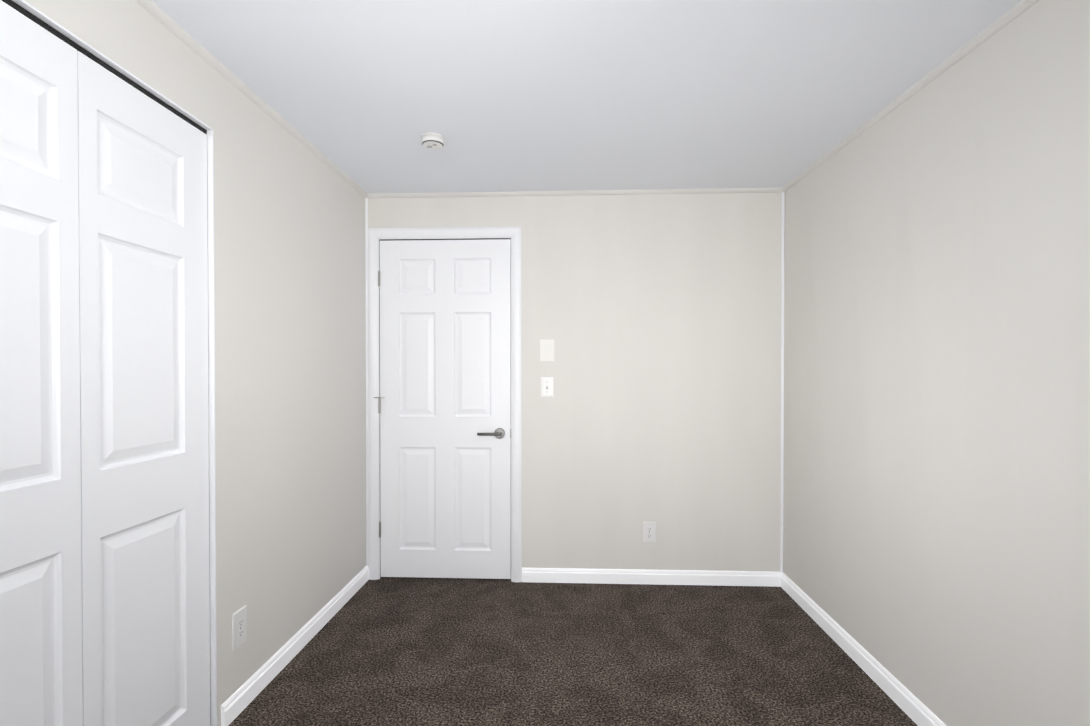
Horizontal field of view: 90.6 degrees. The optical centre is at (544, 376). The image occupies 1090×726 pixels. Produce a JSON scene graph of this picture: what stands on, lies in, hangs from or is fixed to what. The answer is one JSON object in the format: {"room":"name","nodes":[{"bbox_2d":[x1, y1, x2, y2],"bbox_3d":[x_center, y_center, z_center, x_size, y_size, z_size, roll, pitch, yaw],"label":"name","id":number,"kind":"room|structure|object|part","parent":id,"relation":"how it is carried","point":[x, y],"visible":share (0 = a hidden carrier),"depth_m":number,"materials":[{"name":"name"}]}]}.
{"room":"empty bedroom","nodes":[
{"label":"empty bedroom","id":0,"kind":"room"},
{"bbox_2d":[24,0,365,725],"bbox_3d":[-1.177,0.075,2.121,0.100,2.320,2.483,0,1,2],"label":"wall","id":1,"kind":"structure","parent":0,"point":[290,327],"depth_m":2.22,"materials":[{"name":"paint"}]},
{"bbox_2d":[0,0,82,725],"bbox_3d":[-1.203,0.203,1.125,0.032,2.046,0.484,0,1,2],"label":"closet door leaf","id":2,"kind":"structure","parent":1,"relation":"in","point":[40,589],"depth_m":1.26,"materials":[{"name":"white paint"}]},
{"bbox_2d":[2,0,206,133],"bbox_3d":[-1.195,-0.834,1.360,0.030,0.012,0.978,0,1,2],"label":"door track","id":3,"kind":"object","parent":1,"relation":"attached to","point":[40,22],"depth_m":1.41,"materials":[{"name":"black metal"}]},
{"bbox_2d":[12,0,216,725],"bbox_3d":[-1.168,0.199,1.369,0.018,2.086,0.986,0,1,2],"label":"trim","id":4,"kind":"structure","parent":1,"relation":"attached to","point":[210,175],"depth_m":1.85,"materials":[{"name":"paint"}]},
{"bbox_2d":[77,51,209,725],"bbox_3d":[-1.181,0.199,1.612,0.032,2.046,0.484,0,1,2],"label":"closet door leaf","id":5,"kind":"structure","parent":1,"relation":"in","point":[143,297],"depth_m":1.57,"materials":[{"name":"white paint"}]},
{"bbox_2d":[232,605,246,651],"bbox_3d":[-1.129,0.930,1.998,0.007,0.135,0.082,0,1,2],"label":"electrical outlet","id":6,"kind":"object","parent":1,"relation":"attached to","point":[237,642],"depth_m":1.99,"materials":[{"name":"white plastic"}]},
{"bbox_3d":[-1.127,0.930,1.998,0.002,0.072,0.033,0,1,2],"label":"left electrical outlet face","id":7,"kind":"part","parent":6,"relation":"part of","materials":[{"name":"white plastic"}]},
{"bbox_2d":[135,0,367,197],"bbox_3d":[-1.177,-1.061,0.717,0.022,0.022,5.067,0,1,2],"label":"trim","id":8,"kind":"structure","parent":1,"relation":"attached to","point":[154,10],"depth_m":1.95,"materials":[{"name":"paint"}]},
{"bbox_2d":[221,566,368,725],"bbox_3d":[-1.101,1.189,2.582,0.014,0.083,1.377,0,1,2],"label":"baseboard","id":9,"kind":"structure","parent":1,"relation":"attached to","point":[242,697],"depth_m":2.31,"materials":[{"name":"paint"}]},
{"bbox_2d":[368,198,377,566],"bbox_3d":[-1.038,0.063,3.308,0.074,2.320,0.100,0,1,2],"label":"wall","id":10,"kind":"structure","parent":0,"point":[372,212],"depth_m":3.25,"materials":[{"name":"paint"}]},
{"bbox_2d":[365,198,368,565],"bbox_3d":[-1.072,0.034,3.253,0.012,2.216,0.012,0,1,2],"label":"trim","id":11,"kind":"structure","parent":10,"relation":"attached to","point":[367,493],"depth_m":3.25,"materials":[{"name":"paint"}]},
{"bbox_2d":[229,577,916,725],"bbox_3d":[0.046,1.299,0.686,2.670,0.100,5.267,0,1,2],"label":"floor","id":12,"kind":"structure","parent":0,"point":[400,651],"depth_m":2.32,"materials":[{"name":"carpet"}]},
{"bbox_2d":[378,193,781,571],"bbox_3d":[0.196,0.064,3.254,2.396,2.320,0.100,0,1,2],"label":"wall","id":13,"kind":"structure","parent":0,"point":[656,318],"depth_m":3.19,"materials":[{"name":"paint"}]},
{"bbox_2d":[378,239,510,578],"bbox_3d":[-0.606,0.196,3.231,0.799,2.033,0.092,0,1,2],"label":"door","id":14,"kind":"structure","parent":13,"relation":"in","point":[445,413],"depth_m":3.24,"materials":[{"name":"white paint"}]},
{"bbox_3d":[-0.999,0.173,3.253,0.012,0.096,0.012,0,1,2],"label":"door hinge","id":15,"kind":"part","parent":14,"relation":"part of","materials":[{"name":"silver metal"}]},
{"bbox_3d":[-0.999,0.923,3.260,0.012,0.096,0.012,0,1,2],"label":"bottom door hinge","id":16,"kind":"part","parent":14,"relation":"part of","materials":[{"name":"silver metal"}]},
{"bbox_3d":[-0.320,0.338,3.203,0.159,0.064,0.056,0,1,2],"label":"handle","id":17,"kind":"part","parent":14,"relation":"part of","materials":[{"name":"grey metal"}]},
{"bbox_2d":[368,226,521,581],"bbox_3d":[-0.600,0.165,3.281,0.926,2.116,0.117,0,1,2],"label":"door frame","id":18,"kind":"structure","parent":13,"relation":"attached to","point":[376,234],"depth_m":3.22,"materials":[{"name":"paint"}]},
{"bbox_2d":[540,340,553,361],"bbox_3d":[0.012,-0.156,3.206,0.084,0.132,0.006,0,1,2],"label":"blank wall plate","id":19,"kind":"object","parent":13,"relation":"attached to","point":[546,350],"visible":1,"depth_m":3.21,"materials":[{"name":"white plastic"}]},
{"bbox_2d":[541,377,553,396],"bbox_3d":[0.012,0.060,3.208,0.077,0.119,0.007,0,1,2],"label":"toggle light switch","id":20,"kind":"object","parent":13,"relation":"attached to","point":[549,382],"visible":1,"depth_m":3.21,"materials":[{"name":"white plastic"}]},
{"bbox_2d":[367,188,782,197],"bbox_3d":[0.156,-1.085,3.183,2.470,0.022,0.022,0,1,2],"label":"trim","id":21,"kind":"structure","parent":13,"relation":"attached to","point":[579,192],"depth_m":3.18,"materials":[{"name":"paint"}]},
{"bbox_2d":[643,522,655,542],"bbox_3d":[0.616,0.919,3.190,0.076,0.122,0.007,0,1,2],"label":"electrical outlet","id":22,"kind":"object","parent":13,"relation":"attached to","point":[652,525],"depth_m":3.19,"materials":[{"name":"white plastic"}]},
{"bbox_3d":[0.616,0.919,3.188,0.033,0.072,0.002,0,1,2],"label":"back electrical outlet face","id":23,"kind":"part","parent":22,"relation":"part of","materials":[{"name":"white plastic"}]},
{"bbox_2d":[522,568,781,586],"bbox_3d":[0.626,1.183,3.189,1.530,0.083,0.014,0,1,2],"label":"baseboard","id":24,"kind":"structure","parent":13,"relation":"attached to","point":[658,577],"depth_m":3.18,"materials":[{"name":"paint"}]},
{"bbox_2d":[780,192,784,572],"bbox_3d":[1.384,0.035,3.146,0.012,2.216,0.012,0,1,2],"label":"trim","id":25,"kind":"structure","parent":13,"relation":"attached to","point":[782,385],"depth_m":3.14,"materials":[{"name":"paint"}]},
{"bbox_2d":[151,0,1021,193],"bbox_3d":[-0.159,-1.126,1.122,3.820,0.100,6.167,0,1,2],"label":"ceiling","id":26,"kind":"structure","parent":0,"point":[532,95],"depth_m":1.96,"materials":[{"name":"paint"}]},
{"bbox_2d":[421,132,444,148],"bbox_3d":[-0.510,-1.070,2.453,0.106,0.038,0.106,0,1,2],"label":"smoke detector","id":27,"kind":"object","parent":26,"relation":"attached to","point":[429,138],"visible":1,"depth_m":2.42,"materials":[{"name":"white plastic"}]},
{"bbox_2d":[783,0,1089,725],"bbox_3d":[1.480,0.089,0.612,0.400,2.320,5.267,0,1,2],"label":"wall","id":28,"kind":"structure","parent":0,"point":[936,505],"depth_m":1.77,"materials":[{"name":"paint"}]},
{"bbox_2d":[781,573,945,725],"bbox_3d":[1.272,1.208,0.625,0.014,0.083,5.054,0,1,2],"label":"baseboard","id":29,"kind":"structure","parent":28,"relation":"attached to","point":[917,711],"depth_m":2.25,"materials":[{"name":"paint"}]},
{"bbox_2d":[782,0,1039,191],"bbox_3d":[1.379,-1.060,0.605,0.244,0.022,5.067,0,1,2],"label":"trim","id":30,"kind":"structure","parent":28,"relation":"attached to","point":[1008,17],"depth_m":1.94,"materials":[{"name":"paint"}]}
]}

